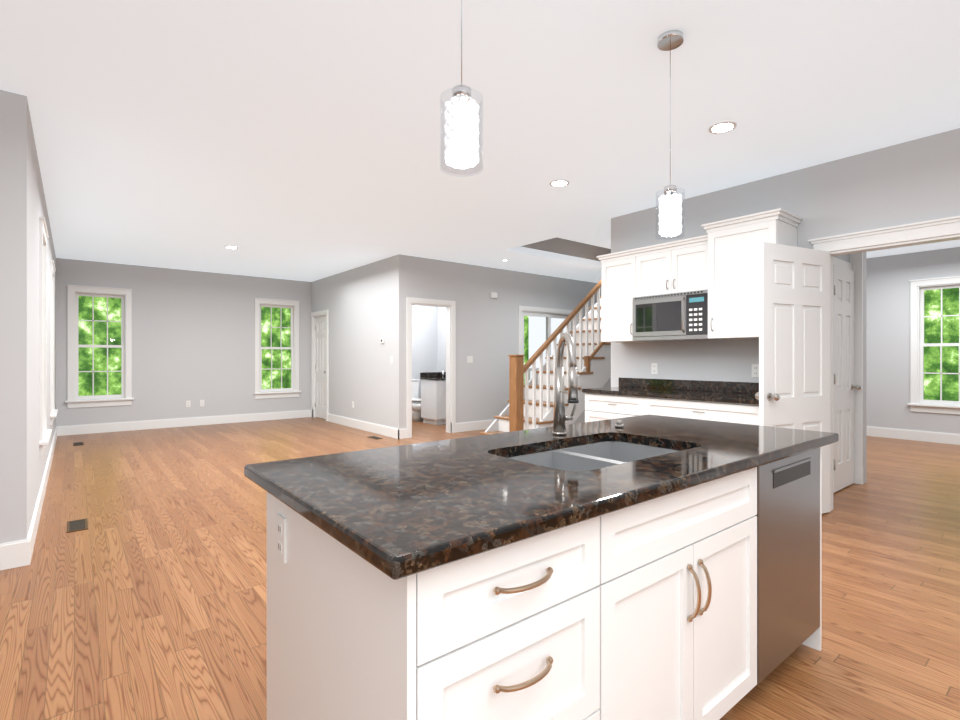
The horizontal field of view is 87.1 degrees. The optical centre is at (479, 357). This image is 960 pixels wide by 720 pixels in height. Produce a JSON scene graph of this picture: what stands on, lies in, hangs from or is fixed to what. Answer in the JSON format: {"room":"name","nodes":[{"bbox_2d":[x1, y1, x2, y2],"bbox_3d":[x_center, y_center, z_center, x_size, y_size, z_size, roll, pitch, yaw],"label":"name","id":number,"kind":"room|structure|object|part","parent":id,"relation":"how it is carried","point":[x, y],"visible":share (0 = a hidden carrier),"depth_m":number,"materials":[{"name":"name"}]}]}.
{"room":"kitchen","nodes":[
{"label":"kitchen","id":0,"kind":"room"},
{"bbox_2d":[0,417,959,719],"bbox_3d":[-0.187,1.265,4.829,14.160,0.050,13.360,0,0,-39],"label":"floor","id":1,"kind":"structure","parent":0,"point":[144,597],"depth_m":2.72,"materials":[{"name":"brown wood"}]},
{"bbox_2d":[67,518,87,532],"bbox_3d":[-2.961,1.236,3.714,0.120,0.008,0.300,0,0,-39],"label":"floor vent","id":2,"kind":"object","parent":1,"relation":"in","point":[77,525],"visible":1,"depth_m":3.70,"materials":[{"name":"black plastic"}]},
{"bbox_2d":[73,442,83,445],"bbox_3d":[-5.726,1.236,7.201,0.120,0.008,0.300,0,0,-39],"label":"floor vent","id":3,"kind":"object","parent":1,"relation":"in","point":[78,443],"visible":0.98,"depth_m":7.21,"materials":[{"name":"black plastic"}]},
{"bbox_2d":[412,379,422,420],"bbox_3d":[-1.273,0.845,9.914,0.420,0.790,0.736,0,0,-39],"label":"toilet","id":4,"kind":"object","parent":1,"relation":"on","point":[416,407],"visible":0.5,"depth_m":9.78,"materials":[{"name":"ceramic"}]},
{"bbox_2d":[420,370,445,424],"bbox_3d":[-0.605,0.740,9.582,0.905,1.000,0.547,0,0,-39],"label":"bathroom vanity","id":5,"kind":"object","parent":1,"relation":"on","point":[433,398],"visible":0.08,"depth_m":9.26,"materials":[{"name":"white wood"}]},
{"bbox_2d":[479,280,610,434],"bbox_3d":[1.542,-0.659,7.616,3.572,3.798,0.922,0,0,-39],"label":"staircase","id":6,"kind":"structure","parent":1,"relation":"on","point":[530,405],"depth_m":6.94,"materials":[{"name":"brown wood"}]},
{"bbox_2d":[267,440,835,719],"bbox_3d":[0.414,0.802,1.810,2.027,0.877,0.858,0,0,-39],"label":"kitchen island","id":7,"kind":"object","parent":1,"relation":"on","point":[650,567],"depth_m":1.25,"materials":[{"name":"white wood"}]},
{"bbox_2d":[244,414,838,583],"bbox_3d":[0.410,0.344,1.844,2.150,0.038,0.920,0,0,-39],"label":"island countertop","id":8,"kind":"structure","parent":7,"relation":"on","point":[393,510],"depth_m":1.33,"materials":[{"name":"black stone"}]},
{"bbox_2d":[548,332,578,435],"bbox_3d":[0.354,0.113,2.042,0.175,0.425,0.212,0,0,-39],"label":"faucet","id":9,"kind":"object","parent":8,"relation":"on","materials":[{"name":"silver metal"}]},
{"bbox_2d":[508,436,675,471],"bbox_3d":[0.422,0.463,1.809,0.765,0.224,0.450,0,0,-39],"label":"sink","id":10,"kind":"object","parent":8,"relation":"in","point":[589,453],"depth_m":2.02,"materials":[{"name":"silver metal"}]},
{"bbox_2d":[585,394,637,421],"bbox_3d":[1.550,0.801,5.072,0.618,0.877,0.756,0,0,-39],"label":"base cabinet","id":11,"kind":"object","parent":1,"relation":"on","point":[598,407],"depth_m":4.94,"materials":[{"name":"white wood"}]},
{"bbox_2d":[638,398,758,424],"bbox_3d":[2.059,0.801,4.440,0.618,0.877,1.092,0,0,-39],"label":"base cabinet","id":12,"kind":"object","parent":1,"relation":"on","point":[730,402],"depth_m":4.21,"materials":[{"name":"white wood"}]},
{"bbox_2d":[582,386,758,405],"bbox_3d":[1.840,0.344,4.691,0.644,0.038,1.756,0,0,-39],"label":"countertop","id":13,"kind":"structure","parent":12,"relation":"on","point":[630,391],"depth_m":4.51,"materials":[{"name":"black stone"}]},
{"bbox_2d":[0,90,959,543],"bbox_3d":[-0.187,-0.160,4.829,14.000,2.800,13.200,0,0,-39],"label":"wall","id":14,"kind":"structure","parent":0,"point":[194,338],"depth_m":7.83,"materials":[{"name":"paint"}]},
{"bbox_2d":[75,293,124,398],"bbox_3d":[-6.269,-0.182,8.340,0.650,1.705,0.065,0,0,-39],"label":"window","id":15,"kind":"structure","parent":14,"relation":"in","point":[122,368],"depth_m":8.32,"materials":[{"name":"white glass"}]},
{"bbox_2d":[186,401,190,406],"bbox_3d":[-5.242,0.840,9.073,0.072,0.115,0.008,0,0,-39],"label":"electrical outlet","id":16,"kind":"object","parent":14,"relation":"attached to","point":[188,403],"visible":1,"depth_m":9.07,"materials":[{"name":"white plastic"}]},
{"bbox_2d":[260,304,293,390],"bbox_3d":[-4.075,-0.182,10.104,0.660,1.705,0.065,0,0,-39],"label":"window","id":17,"kind":"structure","parent":14,"relation":"in","point":[291,347],"depth_m":10.14,"materials":[{"name":"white glass"}]},
{"bbox_2d":[315,316,325,418],"bbox_3d":[-3.168,0.196,10.160,0.181,2.065,0.686,0,0,-39],"label":"door","id":18,"kind":"structure","parent":14,"relation":"in","point":[320,366],"depth_m":10.21,"materials":[{"name":"white wood"}]},
{"bbox_2d":[467,356,472,362],"bbox_3d":[-0.168,0.040,8.508,0.118,0.115,0.009,0,0,-39],"label":"light switch","id":19,"kind":"object","parent":14,"relation":"attached to","point":[469,359],"visible":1,"depth_m":8.50,"materials":[{"name":"white plastic"}]},
{"bbox_2d":[0,216,959,569],"bbox_3d":[-0.178,0.046,4.913,13.880,2.388,13.080,0,0,-39],"label":"baseboard","id":20,"kind":"structure","parent":14,"relation":"attached to","point":[20,552],"depth_m":7.50,"materials":[{"name":"white wood"}]},
{"bbox_2d":[491,292,497,297],"bbox_3d":[0.245,-1.080,8.823,0.140,0.100,0.035,0,0,-39],"label":"smoke detector","id":21,"kind":"object","parent":14,"relation":"attached to","point":[494,295],"visible":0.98,"depth_m":8.81,"materials":[{"name":"white plastic"}]},
{"bbox_2d":[528,368,538,380],"bbox_3d":[1.177,0.910,11.224,3.500,1.260,2.260,0,0,-39],"label":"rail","id":22,"kind":"object","parent":14,"relation":"attached to","point":[530,369],"depth_m":12.64,"materials":[{"name":"white wood"}]},
{"bbox_2d":[522,312,572,370],"bbox_3d":[1.326,0.190,9.801,1.510,2.060,0.075,0,0,-39],"label":"patio door","id":23,"kind":"structure","parent":14,"relation":"in","point":[548,323],"depth_m":9.75,"materials":[{"name":"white glass"}]},
{"bbox_2d":[601,252,654,342],"bbox_3d":[1.550,-0.595,5.288,0.349,0.870,0.420,0,0,-39],"label":"upper cabinet","id":24,"kind":"object","parent":14,"relation":"attached to","point":[618,273],"depth_m":5.18,"materials":[{"name":"white wood"}]},
{"bbox_2d":[651,363,657,373],"bbox_3d":[1.811,0.120,5.241,0.008,0.115,0.072,0,0,-39],"label":"electrical outlet","id":25,"kind":"object","parent":14,"relation":"attached to","point":[654,368],"visible":1,"depth_m":5.24,"materials":[{"name":"white plastic"}]},
{"bbox_2d":[637,240,704,296],"bbox_3d":[1.922,-0.810,4.826,0.349,0.440,0.765,0,0,-39],"label":"upper cabinet","id":26,"kind":"object","parent":14,"relation":"attached to","point":[674,268],"depth_m":4.71,"materials":[{"name":"white wood"}]},
{"bbox_2d":[633,290,725,340],"bbox_3d":[1.882,-0.374,4.795,0.445,0.425,0.759,0,0,-39],"label":"microwave","id":27,"kind":"object","parent":26,"relation":"attached to","point":[681,316],"visible":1,"depth_m":4.64,"materials":[{"name":"silver metal"}]},
{"bbox_2d":[619,378,758,393],"bbox_3d":[2.083,0.275,4.886,0.021,0.099,1.756,0,0,-39],"label":"backsplash","id":28,"kind":"structure","parent":14,"relation":"attached to","point":[655,384],"depth_m":4.91,"materials":[{"name":"black stone"}]},
{"bbox_2d":[705,212,800,339],"bbox_3d":[2.306,-0.635,4.292,0.419,0.950,0.550,0,0,-39],"label":"upper cabinet","id":29,"kind":"object","parent":14,"relation":"attached to","point":[719,262],"depth_m":4.19,"materials":[{"name":"white wood"}]},
{"bbox_2d":[752,364,758,376],"bbox_3d":[2.438,0.120,4.462,0.008,0.115,0.072,0,0,-39],"label":"electrical outlet","id":30,"kind":"object","parent":14,"relation":"attached to","point":[755,370],"visible":0.9,"depth_m":4.46,"materials":[{"name":"white plastic"}]},
{"bbox_2d":[755,242,829,513],"bbox_3d":[2.416,0.196,3.855,0.806,2.065,0.181,0,0,-25],"label":"kitchen door","id":31,"kind":"structure","parent":14,"relation":"in","point":[794,338],"depth_m":3.83,"materials":[{"name":"white wood"}]},
{"bbox_2d":[833,265,860,492],"bbox_3d":[3.438,0.196,4.736,0.586,2.065,0.108,0,0,-39],"label":"hall door","id":32,"kind":"structure","parent":14,"relation":"in","point":[843,372],"depth_m":4.74,"materials":[{"name":"white wood"}]},
{"bbox_2d":[920,284,959,403],"bbox_3d":[6.769,-0.182,7.265,0.065,1.705,0.670,0,0,-39],"label":"window","id":33,"kind":"structure","parent":14,"relation":"in","point":[922,345],"depth_m":7.37,"materials":[{"name":"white glass"}]},
{"bbox_2d":[0,0,959,282],"bbox_3d":[-0.187,-2.510,4.829,14.160,1.900,13.360,0,0,-39],"label":"ceiling","id":34,"kind":"structure","parent":0,"point":[298,140],"depth_m":3.23,"materials":[{"name":"paint"}]},
{"bbox_2d":[225,246,237,248],"bbox_3d":[-3.525,-1.556,7.161,0.174,0.008,0.174,0,0,-39],"label":"recessed light","id":35,"kind":"object","parent":34,"relation":"in","point":[231,247],"visible":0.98,"depth_m":7.15,"materials":[{"name":"white"}]},
{"bbox_2d":[440,0,482,176],"bbox_3d":[-0.057,-1.073,1.571,0.136,0.975,0.136,0,0,-39],"label":"pendant light","id":36,"kind":"object","parent":34,"relation":"hanging from","point":[461,131],"visible":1,"depth_m":1.54,"materials":[{"name":"white glass"}]},
{"bbox_3d":[-0.057,-0.695,1.571,0.136,0.220,0.136,0,0,-39],"label":"glass","id":37,"kind":"part","parent":36,"relation":"part of","materials":[{"name":"white glass"}]},
{"bbox_2d":[550,180,568,186],"bbox_3d":[0.712,-1.556,4.524,0.174,0.008,0.174,0,0,-39],"label":"recessed light","id":38,"kind":"object","parent":34,"relation":"in","point":[558,183],"visible":1,"depth_m":4.52,"materials":[{"name":"white"}]},
{"bbox_2d":[656,30,684,240],"bbox_3d":[0.929,-1.073,2.467,0.136,0.975,0.136,0,0,-39],"label":"pendant light","id":39,"kind":"object","parent":34,"relation":"hanging from","point":[670,214],"visible":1,"depth_m":2.44,"materials":[{"name":"white glass"}]},
{"bbox_3d":[0.929,-0.695,2.467,0.136,0.220,0.136,0,0,-39],"label":"glass","id":40,"kind":"part","parent":39,"relation":"part of","materials":[{"name":"white glass"}]},
{"bbox_2d":[708,121,736,133],"bbox_3d":[1.645,-1.556,3.427,0.174,0.008,0.174,0,0,-39],"label":"recessed light","id":41,"kind":"object","parent":34,"relation":"in","point":[722,127],"visible":1,"depth_m":3.41,"materials":[{"name":"white"}]},
{"label":"outside","id":42,"kind":"structure","parent":0,"visible":0},
{"bbox_2d":[78,296,120,395],"bbox_3d":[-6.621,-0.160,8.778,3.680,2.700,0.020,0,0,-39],"label":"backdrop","id":43,"kind":"structure","parent":42,"point":[85,332],"depth_m":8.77,"materials":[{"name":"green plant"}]},
{"bbox_2d":[261,307,290,388],"bbox_3d":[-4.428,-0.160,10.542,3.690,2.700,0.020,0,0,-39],"label":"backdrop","id":44,"kind":"structure","parent":42,"point":[276,357],"depth_m":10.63,"materials":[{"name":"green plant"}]},
{"bbox_2d":[524,316,528,384],"bbox_3d":[-0.039,-0.160,12.736,3.500,2.700,0.020,0,0,-39],"label":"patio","id":45,"kind":"structure","parent":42,"point":[526,335],"depth_m":13.77,"materials":[{"name":"green plant"}]},
{"bbox_2d":[924,288,958,400],"bbox_3d":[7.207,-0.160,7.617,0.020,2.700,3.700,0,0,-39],"label":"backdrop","id":46,"kind":"structure","parent":42,"point":[932,301],"depth_m":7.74,"materials":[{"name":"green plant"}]}
]}

